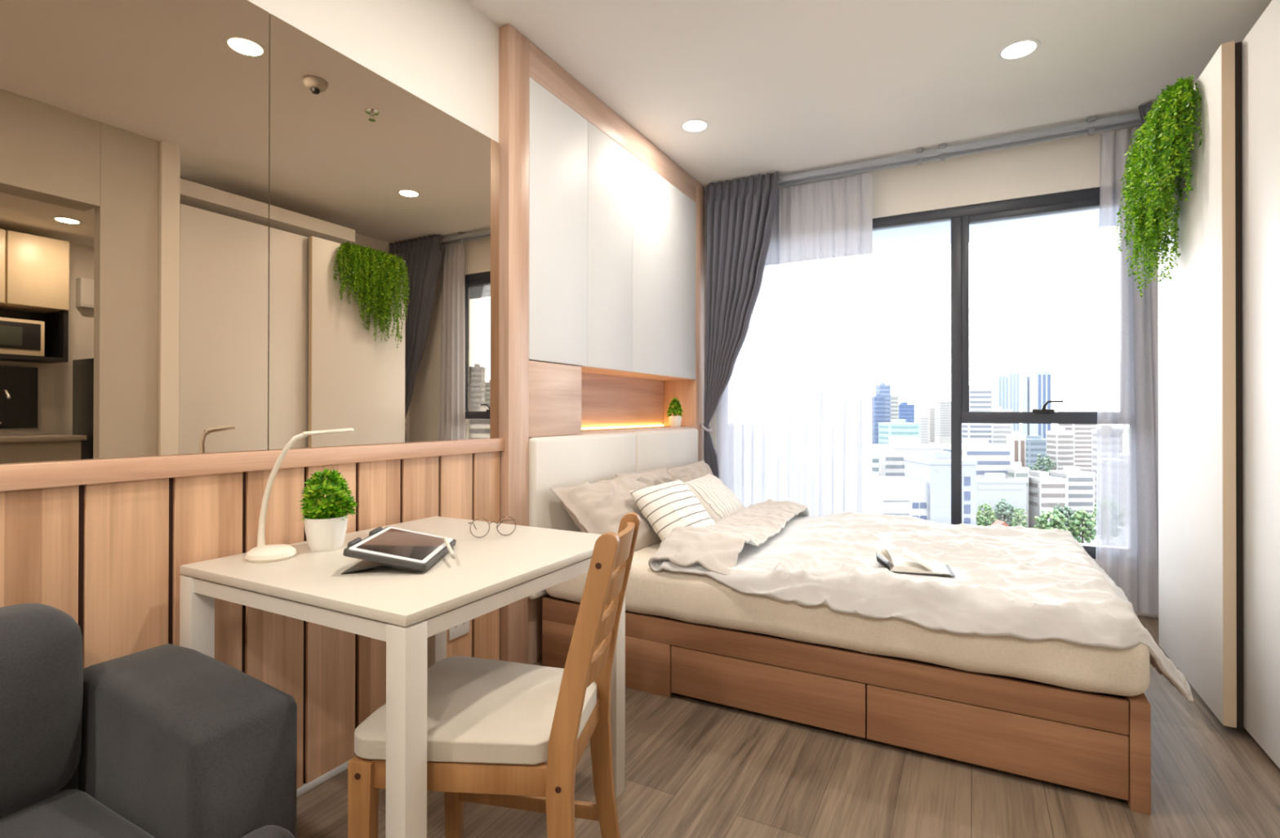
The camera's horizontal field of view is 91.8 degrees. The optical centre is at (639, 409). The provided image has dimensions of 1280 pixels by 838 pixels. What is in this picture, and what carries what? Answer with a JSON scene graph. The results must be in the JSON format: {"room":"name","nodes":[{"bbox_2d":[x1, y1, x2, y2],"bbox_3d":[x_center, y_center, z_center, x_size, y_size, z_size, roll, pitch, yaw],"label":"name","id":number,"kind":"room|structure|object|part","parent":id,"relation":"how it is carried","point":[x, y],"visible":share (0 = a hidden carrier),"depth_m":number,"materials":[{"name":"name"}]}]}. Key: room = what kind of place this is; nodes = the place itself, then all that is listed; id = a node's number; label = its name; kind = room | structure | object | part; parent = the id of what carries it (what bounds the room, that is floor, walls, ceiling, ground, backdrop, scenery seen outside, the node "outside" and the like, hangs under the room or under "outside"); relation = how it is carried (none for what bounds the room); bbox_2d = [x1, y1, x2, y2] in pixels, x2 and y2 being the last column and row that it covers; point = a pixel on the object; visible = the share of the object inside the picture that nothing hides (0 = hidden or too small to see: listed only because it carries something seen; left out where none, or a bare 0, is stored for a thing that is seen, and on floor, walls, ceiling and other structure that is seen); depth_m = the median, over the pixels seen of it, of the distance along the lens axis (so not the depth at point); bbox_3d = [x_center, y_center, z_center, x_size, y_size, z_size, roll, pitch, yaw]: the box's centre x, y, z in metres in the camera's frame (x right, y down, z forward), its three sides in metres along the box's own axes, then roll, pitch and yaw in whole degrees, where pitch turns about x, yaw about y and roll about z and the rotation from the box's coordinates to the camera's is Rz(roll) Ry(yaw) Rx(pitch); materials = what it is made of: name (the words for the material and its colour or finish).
{"room":"studio apartment","nodes":[
{"label":"studio apartment","id":0,"kind":"room"},
{"bbox_2d":[0,0,499,464],"bbox_3d":[-1.672,-0.244,0.878,0.295,2.717,4.030,0,0,28],"label":"wall","id":1,"kind":"structure","parent":0,"point":[444,53],"depth_m":2.22,"materials":[{"name":"paint"}]},
{"bbox_2d":[0,0,269,463],"bbox_3d":[-1.289,-0.501,1.274,0.005,1.223,1.048,0,0,28],"label":"wall mirror","id":2,"kind":"object","parent":1,"relation":"attached to","point":[134,134],"visible":1,"depth_m":1.45,"materials":[{"name":"brown mirror"}]},
{"bbox_2d":[0,437,504,788],"bbox_3d":[-1.525,0.601,0.799,0.035,0.983,4.017,0,0,28],"label":"panelling","id":3,"kind":"object","parent":1,"relation":"attached to","point":[103,543],"visible":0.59,"depth_m":1.62,"materials":[{"name":"brown wood"}]},
{"bbox_2d":[448,620,469,639],"bbox_3d":[-0.685,0.815,2.353,0.009,0.090,0.105,0,0,28],"label":"wall socket","id":4,"kind":"object","parent":3,"relation":"attached to","point":[454,632],"visible":0.46,"depth_m":2.34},
{"bbox_2d":[296,754,355,796],"bbox_3d":[-1.534,1.103,0.798,0.021,0.022,4.030,0,0,28],"label":"baseboard","id":5,"kind":"structure","parent":1,"relation":"attached to","point":[305,787],"depth_m":1.86,"materials":[{"name":"white paint"}]},
{"bbox_2d":[267,13,499,449],"bbox_3d":[-0.814,-0.497,2.159,0.005,1.223,0.954,0,0,28],"label":"wall mirror","id":6,"kind":"object","parent":1,"relation":"attached to","point":[384,204],"visible":1,"depth_m":2.05,"materials":[{"name":"brown mirror"}]},
{"bbox_2d":[296,614,1279,837],"bbox_3d":[1.060,1.168,0.778,5.400,0.100,6.450,0,0,28],"label":"floor","id":7,"kind":"structure","parent":0,"point":[695,767],"depth_m":1.82,"materials":[{"name":"laminate"}]},
{"bbox_2d":[0,602,297,837],"bbox_3d":[-1.294,0.735,0.469,0.688,0.756,1.879,0,0,28],"label":"sofa","id":8,"kind":"object","parent":7,"relation":"on","point":[168,740],"visible":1,"depth_m":1.11,"materials":[{"name":"grey fabric"}]},
{"bbox_2d":[0,602,83,817],"bbox_3d":[-1.286,0.545,0.898,0.247,0.372,0.732,0,0,28],"label":"cushion","id":9,"kind":"object","parent":8,"relation":"on","point":[42,655],"depth_m":1.11,"materials":[{"name":"fabric"}]},
{"bbox_3d":[-1.513,0.763,0.601,0.169,0.504,1.502,0,0,28],"label":"frame","id":10,"kind":"part","parent":8,"relation":"part of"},
{"bbox_2d":[0,788,155,837],"bbox_3d":[-1.046,0.777,0.768,0.519,0.165,0.738,0,0,28],"label":"seat cushion","id":11,"kind":"object","parent":8,"relation":"on","point":[47,812],"depth_m":1.09,"materials":[{"name":"fabric"}]},
{"bbox_3d":[-0.939,0.797,1.238,0.565,0.560,0.186,0,0,28],"label":"armrest","id":12,"kind":"part","parent":8,"relation":"part of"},
{"bbox_3d":[-0.672,0.783,1.010,0.104,0.121,0.215,0,0,28],"label":"seat corner","id":13,"kind":"part","parent":8,"relation":"part of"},
{"bbox_2d":[179,515,625,837],"bbox_3d":[-0.573,0.747,1.656,0.770,0.745,0.805,0,0,28],"label":"desk","id":14,"kind":"object","parent":7,"relation":"on","point":[413,611],"visible":0.66,"depth_m":1.37,"materials":[{"name":"wood"}]},
{"bbox_3d":[-1.067,0.757,1.494,0.052,0.720,0.052,0,0,28],"label":"leg","id":15,"kind":"part","parent":14,"relation":"part of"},
{"bbox_2d":[244,427,354,562],"bbox_3d":[-0.880,0.211,1.605,0.240,0.324,0.112,0,0,-41],"label":"desk lamp","id":16,"kind":"object","parent":14,"relation":"on","point":[262,553],"visible":1,"depth_m":1.58,"materials":[{"name":"plastic"}]},
{"bbox_2d":[298,467,359,551],"bbox_3d":[-0.838,0.264,1.665,0.152,0.219,0.140,0,0,28],"label":"potted plant","id":17,"kind":"object","parent":14,"relation":"on","point":[325,519],"visible":1,"depth_m":1.63,"materials":[{"name":"green plant"}]},
{"bbox_3d":[-0.844,0.330,1.668,0.109,0.088,0.109,0,0,28],"label":"pot","id":18,"kind":"part","parent":17,"relation":"part of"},
{"bbox_2d":[341,526,456,573],"bbox_3d":[-0.587,0.340,1.542,0.194,0.066,0.288,0,0,-3],"label":"tablet","id":19,"kind":"object","parent":14,"relation":"on","point":[391,546],"visible":1,"depth_m":1.47,"materials":[{"name":"black plastic"},{"name":"glass"},{"name":"white plastic"}]},
{"bbox_2d":[443,535,455,558],"bbox_3d":[-0.477,0.342,1.548,0.009,0.022,0.177,0,0,-24],"label":"stylus","id":20,"kind":"object","parent":19,"relation":"on","point":[450,549],"visible":1,"depth_m":1.53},
{"bbox_3d":[-0.434,0.757,1.154,0.052,0.720,0.052,0,0,28],"label":"leg","id":21,"kind":"part","parent":14,"relation":"part of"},
{"bbox_3d":[-0.711,0.761,2.157,0.052,0.720,0.052,0,0,28],"label":"leg","id":22,"kind":"part","parent":14,"relation":"part of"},
{"bbox_2d":[467,515,516,537],"bbox_3d":[-0.455,0.346,1.880,0.143,0.057,0.117,0,0,-23],"label":"eyeglasses","id":23,"kind":"object","parent":14,"relation":"on","point":[504,516],"visible":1,"depth_m":1.83,"materials":[{"name":"metal"}]},
{"bbox_3d":[-0.078,0.760,1.818,0.052,0.720,0.052,0,0,28],"label":"leg","id":24,"kind":"part","parent":14,"relation":"part of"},
{"bbox_2d":[347,511,640,837],"bbox_3d":[-0.281,0.680,1.376,0.538,0.877,0.427,0,0,10],"label":"dining chair","id":25,"kind":"object","parent":7,"relation":"on","point":[492,725],"visible":0.94,"depth_m":1.22,"materials":[{"name":"brown wood"}]},
{"bbox_3d":[-0.544,0.902,1.222,0.050,0.430,0.032,0,0,10],"label":"leg","id":26,"kind":"part","parent":25,"relation":"part of","materials":[{"name":"brown wood"}]},
{"bbox_3d":[-0.478,0.904,1.606,0.050,0.430,0.032,0,0,10],"label":"leg","id":27,"kind":"part","parent":25,"relation":"part of","materials":[{"name":"brown wood"}]},
{"bbox_3d":[-0.331,0.653,1.384,0.435,0.067,0.417,0,0,10],"label":"seat","id":28,"kind":"part","parent":25,"relation":"part of","materials":[{"name":"fabric"}]},
{"bbox_3d":[-0.113,0.679,1.191,0.133,0.877,0.088,0,0,10],"label":"leg","id":29,"kind":"part","parent":25,"relation":"part of","materials":[{"name":"brown wood"}]},
{"bbox_3d":[-0.061,0.681,1.493,0.133,0.877,0.088,0,0,10],"label":"leg","id":30,"kind":"part","parent":25,"relation":"part of","materials":[{"name":"brown wood"}]},
{"bbox_2d":[498,23,704,664],"bbox_3d":[-0.165,-0.230,3.551,0.330,2.715,2.110,0,0,28],"label":"wall cabinet","id":31,"kind":"object","parent":7,"relation":"on","point":[602,260],"visible":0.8,"depth_m":3.00,"materials":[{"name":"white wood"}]},
{"bbox_3d":[-0.644,-0.234,2.686,0.305,2.715,0.132,0,0,28],"label":"panel","id":32,"kind":"part","parent":31,"relation":"part of","materials":[{"name":"brown wood"}]},
{"bbox_3d":[-0.195,0.635,3.553,0.275,0.985,1.828,0,0,28],"label":"panel","id":33,"kind":"part","parent":31,"relation":"part of","materials":[{"name":"brown wood"}]},
{"bbox_3d":[-0.516,-0.045,2.926,0.303,0.331,0.410,0,0,28],"label":"wood panel","id":34,"kind":"part","parent":31,"relation":"part of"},
{"bbox_3d":[-0.377,-0.826,2.883,0.020,1.220,0.458,0,0,28],"label":"cabinet door","id":35,"kind":"part","parent":31,"relation":"part of","materials":[{"name":"white paint"}]},
{"bbox_3d":[-0.261,0.474,3.082,0.055,0.702,0.926,0,0,28],"label":"padded panel","id":36,"kind":"part","parent":31,"relation":"part of","materials":[{"name":"beige leather"}]},
{"bbox_3d":[-0.159,-0.824,3.289,0.020,1.220,0.458,0,0,28],"label":"cabinet door","id":37,"kind":"part","parent":31,"relation":"part of","materials":[{"name":"white paint"}]},
{"bbox_3d":[-0.178,-1.511,3.555,0.305,0.153,1.828,0,0,28],"label":"rail","id":38,"kind":"part","parent":31,"relation":"part of","materials":[{"name":"brown wood"}]},
{"bbox_2d":[540,426,695,436],"bbox_3d":[-0.069,0.128,3.722,0.267,0.030,1.416,0,0,28],"label":"niche shelf","id":39,"kind":"object","parent":31,"relation":"attached to","point":[584,430],"depth_m":3.56,"materials":[{"name":"brown wood"}]},
{"bbox_3d":[0.164,-0.821,3.890,0.020,1.220,0.902,0,0,28],"label":"cabinet door","id":40,"kind":"part","parent":31,"relation":"part of","materials":[{"name":"white paint"}]},
{"bbox_3d":[0.171,0.478,3.885,0.055,0.702,0.890,0,0,28],"label":"padded panel","id":41,"kind":"part","parent":31,"relation":"part of","materials":[{"name":"beige leather"}]},
{"bbox_2d":[666,397,683,426],"bbox_3d":[0.232,0.016,4.149,0.119,0.197,0.120,0,0,28],"label":"potted plant","id":42,"kind":"object","parent":31,"relation":"on","point":[675,420],"visible":1,"depth_m":4.12,"materials":[{"name":"green plant"}]},
{"bbox_3d":[0.236,0.079,4.149,0.089,0.072,0.089,0,0,28],"label":"pot","id":43,"kind":"part","parent":42,"relation":"part of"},
{"bbox_3d":[0.288,-0.226,4.421,0.305,2.715,0.150,0,0,28],"label":"panel","id":44,"kind":"part","parent":31,"relation":"part of","materials":[{"name":"brown wood"}]},
{"bbox_2d":[542,596,1151,814],"bbox_3d":[0.824,0.973,2.829,2.092,0.306,1.401,0,0,28],"label":"bed base","id":45,"kind":"object","parent":7,"relation":"on","point":[1096,742],"visible":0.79,"depth_m":2.02,"materials":[{"name":"brown wood"}]},
{"bbox_3d":[-0.151,1.020,2.573,0.616,0.207,0.020,0,0,28],"label":"panel","id":46,"kind":"part","parent":45,"relation":"part of","materials":[{"name":"brown wood"}]},
{"bbox_3d":[0.442,1.010,2.257,0.719,0.181,0.020,0,0,28],"label":"drawer","id":47,"kind":"part","parent":45,"relation":"part of","materials":[{"name":"brown wood"}]},
{"bbox_3d":[0.478,0.869,2.236,2.044,0.093,0.020,0,0,28],"label":"rail","id":48,"kind":"part","parent":45,"relation":"part of","materials":[{"name":"brown wood"}]},
{"bbox_2d":[546,542,1150,695],"bbox_3d":[0.821,0.721,2.804,2.083,0.205,1.420,0,0,28],"label":"mattress","id":49,"kind":"object","parent":45,"relation":"on","point":[704,599],"visible":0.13,"depth_m":2.03,"materials":[{"name":"fabric"}]},
{"bbox_2d":[549,476,662,551],"bbox_3d":[-0.078,0.499,2.908,0.357,0.347,0.660,0,0,32],"label":"pillow","id":50,"kind":"object","parent":49,"relation":"on","point":[599,507],"visible":0.57,"depth_m":2.73,"materials":[{"name":"fabric"}]},
{"bbox_2d":[615,465,673,486],"bbox_3d":[0.051,0.487,3.361,0.195,0.321,0.561,0,0,30],"label":"pillow","id":51,"kind":"object","parent":49,"relation":"on","point":[657,476],"visible":0.16,"depth_m":3.33,"materials":[{"name":"fabric"}]},
{"bbox_2d":[629,479,715,540],"bbox_3d":[0.177,0.493,2.878,0.271,0.292,0.442,0,0,35],"label":"cushion","id":52,"kind":"object","parent":49,"relation":"on","point":[666,506],"visible":0.66,"depth_m":2.78,"materials":[{"name":"fabric"}]},
{"bbox_2d":[666,459,713,482],"bbox_3d":[0.348,0.488,3.859,0.247,0.303,0.652,0,0,32],"label":"pillow","id":53,"kind":"object","parent":49,"relation":"on","point":[690,472],"visible":0.23,"depth_m":3.78,"materials":[{"name":"fabric"}]},
{"bbox_2d":[683,473,745,522],"bbox_3d":[0.423,0.508,3.421,0.266,0.267,0.471,0,0,24],"label":"cushion","id":54,"kind":"object","parent":49,"relation":"on","point":[718,500],"visible":0.63,"depth_m":3.29,"materials":[{"name":"fabric"}]},
{"bbox_2d":[648,498,1194,702],"bbox_3d":[1.115,0.658,2.660,1.701,0.365,1.503,0,0,28],"label":"duvet","id":55,"kind":"object","parent":49,"relation":"on","point":[1020,581],"visible":0.98,"depth_m":2.21,"materials":[{"name":"fabric"}]},
{"bbox_2d":[875,542,955,576],"bbox_3d":[0.974,0.530,2.212,0.247,0.074,0.160,0,0,19],"label":"open book","id":56,"kind":"object","parent":55,"relation":"on","point":[913,563],"visible":0.98,"depth_m":2.19,"materials":[{"name":"paper"}]},
{"bbox_3d":[1.071,1.010,1.919,0.699,0.181,0.020,0,0,28],"label":"drawer","id":57,"kind":"part","parent":45,"relation":"part of","materials":[{"name":"brown wood"}]},
{"bbox_3d":[1.725,0.972,2.345,0.046,0.306,1.401,0,0,28],"label":"foot panel","id":58,"kind":"part","parent":45,"relation":"part of","materials":[{"name":"brown wood"}]},
{"bbox_2d":[1157,0,1279,768],"bbox_3d":[2.294,-0.070,1.987,0.648,2.388,1.686,0,0,28],"label":"wardrobe","id":59,"kind":"object","parent":7,"relation":"on","point":[1219,308],"visible":0.84,"depth_m":2.14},
{"bbox_2d":[1114,75,1203,297],"bbox_3d":[2.156,-0.894,2.607,0.200,0.780,0.690,0,0,28],"label":"fern","id":60,"kind":"object","parent":59,"relation":"hanging from","point":[1153,169],"visible":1,"depth_m":2.52,"materials":[{"name":"plant"}]},
{"bbox_3d":[2.217,-0.087,2.509,0.020,2.350,0.839,0,0,28],"label":"sliding door","id":61,"kind":"part","parent":59,"relation":"part of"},
{"bbox_3d":[1.882,-0.090,1.760,0.022,2.350,0.852,0,0,28],"label":"sliding door","id":62,"kind":"part","parent":59,"relation":"part of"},
{"bbox_2d":[466,0,1271,197],"bbox_3d":[0.418,-1.658,1.278,3.800,0.120,6.700,0,0,28],"label":"ceiling","id":63,"kind":"structure","parent":0,"point":[788,87],"depth_m":2.86,"materials":[{"name":"paint"}]},
{"bbox_2d":[680,119,709,133],"bbox_3d":[0.307,-1.587,3.478,0.164,0.004,0.164,0,0,28],"label":"recessed light","id":64,"kind":"object","parent":63,"relation":"in","point":[693,126],"visible":1,"depth_m":3.47,"materials":[{"name":"white paint"}]},
{"bbox_2d":[683,120,706,131],"bbox_3d":[0.307,-1.586,3.478,0.132,0.002,0.132,0,0,28],"label":"diffuser","id":65,"kind":"object","parent":64,"relation":"attached to","point":[688,126],"depth_m":3.47,"materials":[{"name":"white"}]},
{"bbox_2d":[778,111,1142,187],"bbox_3d":[1.840,-1.540,3.757,3.040,0.092,0.135,0,0,28],"label":"track","id":66,"kind":"object","parent":63,"relation":"attached to","point":[1092,126],"visible":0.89,"depth_m":3.68,"materials":[{"name":"metal"}]},
{"bbox_2d":[701,171,779,478],"bbox_3d":[0.680,-0.261,4.241,0.557,2.625,0.134,0,0,28],"label":"drape","id":67,"kind":"object","parent":66,"relation":"hanging from","point":[740,214],"visible":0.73,"depth_m":4.25,"materials":[{"name":"grey fabric"}]},
{"bbox_2d":[716,173,872,515],"bbox_3d":[1.027,-0.224,4.239,1.059,2.592,0.048,0,0,28],"label":"sheer curtain","id":68,"kind":"object","parent":66,"relation":"hanging from","point":[794,411],"visible":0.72,"depth_m":4.18,"materials":[{"name":"white fabric"}]},
{"bbox_2d":[1095,126,1158,614],"bbox_3d":[2.677,-0.216,3.348,0.360,2.612,0.052,0,0,28],"label":"sheer curtain","id":69,"kind":"object","parent":66,"relation":"hanging from","point":[1126,546],"visible":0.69,"depth_m":3.37,"materials":[{"name":"white fabric"}]},
{"bbox_2d":[1137,102,1154,124],"bbox_3d":[2.871,-0.263,3.070,0.640,2.626,0.124,0,0,28],"label":"drape","id":70,"kind":"object","parent":66,"relation":"hanging from","point":[1143,109],"visible":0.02,"depth_m":3.21,"materials":[{"name":"grey fabric"}]},
{"bbox_2d":[997,38,1040,60],"bbox_3d":[1.675,-1.588,2.744,0.164,0.004,0.164,0,0,28],"label":"recessed light","id":71,"kind":"object","parent":63,"relation":"in","point":[1022,48],"visible":1,"depth_m":2.73,"materials":[{"name":"white paint"}]},
{"bbox_2d":[1001,41,1035,58],"bbox_3d":[1.675,-1.587,2.744,0.132,0.002,0.132,0,0,28],"label":"diffuser","id":72,"kind":"object","parent":71,"relation":"attached to","point":[1015,50],"depth_m":2.74,"materials":[{"name":"white"}]},
{"bbox_2d":[704,125,1158,617],"bbox_3d":[1.836,-0.226,4.022,3.700,2.717,0.211,0,0,28],"label":"wall","id":73,"kind":"structure","parent":0,"point":[1072,163],"depth_m":3.77,"materials":[{"name":"paint"}]},
{"bbox_2d":[872,187,1099,558],"bbox_3d":[1.678,-0.205,4.011,2.513,2.103,0.132,0,0,28],"label":"window","id":74,"kind":"structure","parent":73,"relation":"in","point":[960,217],"depth_m":3.82,"materials":[{"name":"black plastic"}]},
{"bbox_3d":[2.372,-0.555,3.668,0.837,1.277,0.083,0,0,28],"label":"sash","id":75,"kind":"part","parent":74,"relation":"part of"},
{"bbox_3d":[2.351,0.008,3.617,0.110,0.022,0.022,0,0,28],"label":"handle","id":76,"kind":"part","parent":74,"relation":"part of","materials":[{"name":"black plastic"}]},
{"bbox_3d":[2.374,-0.023,3.573,0.108,0.059,0.030,0,0,42],"label":"handle lever","id":77,"kind":"part","parent":74,"relation":"part of","materials":[{"name":"black plastic"}]},
{"bbox_2d":[872,208,1099,253],"bbox_3d":[2.123,-1.376,4.453,4.200,0.220,0.790,0,0,28],"label":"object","id":78,"kind":"structure","parent":73,"relation":"attached to","point":[934,234],"depth_m":4.39,"materials":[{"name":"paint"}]},
{"label":"outside","id":79,"kind":"structure","parent":0,"visible":0},
{"bbox_2d":[928,426,1096,544],"bbox_3d":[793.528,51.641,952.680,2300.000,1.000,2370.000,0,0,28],"label":"ground","id":80,"kind":"structure","parent":79,"point":[1094,541],"depth_m":231.83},
{"bbox_2d":[871,448,879,475],"bbox_3d":[98.083,32.004,261.849,4.623,30.663,4.201,0,0,0],"label":"building","id":81,"kind":"structure","parent":80,"relation":"on","point":[875,465],"depth_m":259.95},
{"bbox_2d":[872,393,885,444],"bbox_3d":[201.035,17.718,523.976,9.495,61.695,8.586,0,0,0],"label":"building","id":82,"kind":"structure","parent":80,"relation":"on","point":[878,401],"depth_m":519.89,"materials":[{"name":"glass"}]},
{"bbox_2d":[875,382,891,422],"bbox_3d":[213.147,12.513,544.415,10.520,72.308,9.508,0,0,0],"label":"building","id":83,"kind":"structure","parent":80,"relation":"on","point":[884,389],"depth_m":539.94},
{"bbox_2d":[890,393,898,418],"bbox_3d":[229.094,17.075,563.658,8.796,63.386,7.956,0,0,0],"label":"building","id":84,"kind":"structure","parent":80,"relation":"on","point":[894,398],"depth_m":559.95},
{"bbox_2d":[878,418,920,444],"bbox_3d":[170.639,27.197,408.922,20.390,41.697,18.391,0,0,0],"label":"building","id":85,"kind":"structure","parent":80,"relation":"on","point":[896,427],"depth_m":399.98,"materials":[{"name":"concrete"}]},
{"bbox_2d":[898,401,915,422],"bbox_3d":[258.209,20.894,606.642,15.392,56.184,13.893,0,0,0],"label":"building","id":86,"kind":"structure","parent":80,"relation":"on","point":[906,411],"depth_m":600.00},
{"bbox_2d":[872,436,942,475],"bbox_3d":[129.149,30.442,300.949,33.733,34.195,22.400,0,0,0],"label":"building","id":87,"kind":"structure","parent":80,"relation":"on","point":[891,461],"depth_m":290.00,"materials":[{"name":"concrete"}]},
{"bbox_2d":[916,414,928,444],"bbox_3d":[389.713,29.091,855.181,12.082,42.213,10.913,0,0,0],"label":"building","id":88,"kind":"structure","parent":80,"relation":"on","point":[924,420],"depth_m":849.86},
{"bbox_2d":[871,450,977,524],"bbox_3d":[76.972,29.270,172.938,25.143,35.334,16.400,0,0,0],"label":"building","id":89,"kind":"structure","parent":80,"relation":"on","point":[924,491],"depth_m":166.45,"materials":[{"name":"concrete"}]},
{"bbox_2d":[925,406,934,442],"bbox_3d":[450.393,23.456,956.308,14.643,54.488,13.218,0,0,0],"label":"building","id":90,"kind":"structure","parent":80,"relation":"on","point":[930,412],"depth_m":949.95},
{"bbox_2d":[934,400,951,444],"bbox_3d":[442.984,18.304,907.468,17.266,64.365,15.580,0,0,0],"label":"building","id":91,"kind":"structure","parent":80,"relation":"on","point":[942,407],"depth_m":899.83,"materials":[{"name":"concrete"}]},
{"bbox_2d":[941,438,1013,478],"bbox_3d":[140.378,29.903,258.941,20.390,34.952,18.400,0,0,0],"label":"building","id":92,"kind":"structure","parent":80,"relation":"on","point":[990,458],"depth_m":250.00,"materials":[{"name":"concrete"}]},
{"bbox_2d":[961,385,993,444],"bbox_3d":[236.071,15.738,437.613,17.591,65.027,15.872,0,0,0],"label":"building","id":93,"kind":"structure","parent":80,"relation":"on","point":[980,399],"depth_m":429.85,"materials":[{"name":"concrete"}]},
{"bbox_2d":[976,502,995,526],"bbox_3d":[123.472,40.194,221.893,7.639,14.026,8.027,0,0,28],"label":"tree","id":94,"kind":"object","parent":80,"relation":"on","point":[988,514],"visible":0.73,"depth_m":220.67,"materials":[{"name":"plant"}]},
{"bbox_2d":[990,519,1009,526],"bbox_3d":[118.053,41.721,202.978,5.600,10.791,4.000,0,0,0],"label":"pavilion","id":95,"kind":"object","parent":80,"relation":"on","point":[997,522],"visible":0.16,"depth_m":202.28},
{"bbox_2d":[993,373,1008,408],"bbox_3d":[480.417,1.239,825.801,13.718,97.912,12.386,0,0,0],"label":"building","id":96,"kind":"structure","parent":80,"relation":"on","point":[1001,381],"depth_m":819.90,"materials":[{"name":"concrete"}]},
{"bbox_2d":[976,472,1026,527],"bbox_3d":[135.786,35.776,236.466,20.280,23.007,5.400,0,0,0],"label":"building","id":97,"kind":"structure","parent":80,"relation":"on","point":[991,489],"depth_m":233.99,"materials":[{"name":"concrete"}]},
{"bbox_2d":[993,406,1013,445],"bbox_3d":[274.192,23.159,477.041,16.254,50.616,14.669,0,0,0],"label":"building","id":98,"kind":"structure","parent":80,"relation":"on","point":[1001,430],"depth_m":469.91,"materials":[{"name":"concrete"}]},
{"bbox_2d":[991,496,1018,526],"bbox_3d":[131.684,39.428,224.058,9.381,15.598,9.325,0,0,28],"label":"tree","id":99,"kind":"object","parent":80,"relation":"on","point":[1000,505],"visible":0.55,"depth_m":222.24,"materials":[{"name":"plant"}]},
{"bbox_2d":[1004,370,1019,431],"bbox_3d":[530.961,-2.440,886.223,14.693,105.909,13.263,0,0,0],"label":"building","id":100,"kind":"structure","parent":80,"relation":"on","point":[1014,376],"depth_m":879.84,"materials":[{"name":"concrete"}]},
{"bbox_2d":[1006,431,1026,466],"bbox_3d":[207.911,29.949,342.996,7.197,35.742,6.517,0,0,0],"label":"building","id":101,"kind":"structure","parent":80,"relation":"on","point":[1015,439],"depth_m":339.96,"materials":[{"name":"concrete"}]},
{"bbox_2d":[1006,462,1029,527],"bbox_3d":[147.660,33.944,242.385,5.797,26.754,5.258,0,0,0],"label":"building","id":102,"kind":"structure","parent":80,"relation":"on","point":[1017,471],"depth_m":240.01,"materials":[{"name":"concrete"}]},
{"bbox_2d":[1011,507,1027,527],"bbox_3d":[131.430,40.571,214.889,4.795,13.232,5.154,0,0,28],"label":"tree","id":103,"kind":"object","parent":80,"relation":"on","point":[1020,513],"visible":0.71,"depth_m":214.35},
{"bbox_2d":[1022,374,1029,438],"bbox_3d":[404.140,6.927,644.153,9.995,84.818,9.036,0,0,0],"label":"building","id":104,"kind":"structure","parent":80,"relation":"on","point":[1025,380],"depth_m":642.45,"materials":[{"name":"concrete"}]},
{"bbox_2d":[1026,463,1038,473],"bbox_3d":[189.556,36.939,299.874,7.021,21.358,6.884,0,0,28],"label":"tree","id":105,"kind":"object","parent":80,"relation":"on","point":[1028,464],"visible":0.11,"depth_m":299.43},
{"bbox_2d":[1025,435,1046,474],"bbox_3d":[246.381,32.143,387.423,17.017,31.826,15.355,0,0,0],"label":"building","id":106,"kind":"structure","parent":80,"relation":"on","point":[1035,444],"depth_m":379.99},
{"bbox_2d":[1029,369,1051,438],"bbox_3d":[403.900,4.692,626.101,14.343,89.138,12.949,0,0,0],"label":"building","id":107,"kind":"structure","parent":80,"relation":"on","point":[1040,380],"depth_m":619.96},
{"bbox_2d":[1032,453,1054,475],"bbox_3d":[214.465,35.577,329.892,10.711,24.401,10.151,0,0,28],"label":"tree","id":108,"kind":"object","parent":80,"relation":"on","point":[1045,463],"visible":0.43,"depth_m":328.61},
{"bbox_2d":[1028,470,1067,527],"bbox_3d":[157.143,35.833,243.964,10.720,23.013,16.400,0,0,0],"label":"building","id":109,"kind":"structure","parent":80,"relation":"on","point":[1046,491],"depth_m":236.00,"materials":[{"name":"concrete"}]},
{"bbox_2d":[1033,508,1067,530],"bbox_3d":[140.047,40.510,211.820,10.035,13.356,9.169,0,0,28],"label":"tree","id":110,"kind":"object","parent":80,"relation":"on","point":[1042,522],"visible":0.71,"depth_m":210.52,"materials":[{"name":"plant"}]},
{"bbox_2d":[1045,426,1075,474],"bbox_3d":[226.325,28.694,334.200,9.883,38.227,8.934,0,0,0],"label":"building","id":111,"kind":"structure","parent":80,"relation":"on","point":[1060,442],"depth_m":329.98,"materials":[{"name":"concrete"}]},
{"bbox_2d":[1048,502,1075,530],"bbox_3d":[150.998,40.458,221.773,8.252,13.570,8.358,0,0,28],"label":"tree","id":112,"kind":"object","parent":80,"relation":"on","point":[1064,511],"visible":0.33,"depth_m":220.62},
{"bbox_2d":[1048,466,1095,528],"bbox_3d":[174.001,35.145,249.920,11.419,24.484,10.317,0,0,0],"label":"building","id":113,"kind":"structure","parent":80,"relation":"on","point":[1080,483],"depth_m":244.98,"materials":[{"name":"concrete"}]},
{"bbox_2d":[1057,407,1097,471],"bbox_3d":[279.896,23.422,396.925,15.992,49.438,14.433,0,0,0],"label":"building","id":114,"kind":"structure","parent":80,"relation":"on","point":[1082,435],"depth_m":389.86,"materials":[{"name":"concrete"}]},
{"bbox_2d":[1066,508,1096,542],"bbox_3d":[152.419,40.681,213.981,9.023,13.065,8.872,0,0,28],"label":"tree","id":115,"kind":"object","parent":80,"relation":"on","point":[1082,515],"visible":0.98,"depth_m":212.69,"materials":[{"name":"plant"}]},
{"bbox_2d":[1091,428,1097,502],"bbox_3d":[228.797,27.691,303.977,9.395,39.988,8.496,0,0,0],"label":"building","id":116,"kind":"structure","parent":80,"relation":"on","point":[1094,431],"depth_m":305.85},
{"bbox_2d":[1092,502,1096,531],"bbox_3d":[162.154,38.526,214.872,9.680,17.405,9.466,0,0,28],"label":"tree","id":117,"kind":"object","parent":80,"relation":"on","point":[1094,512],"visible":0.02,"depth_m":216.70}
]}

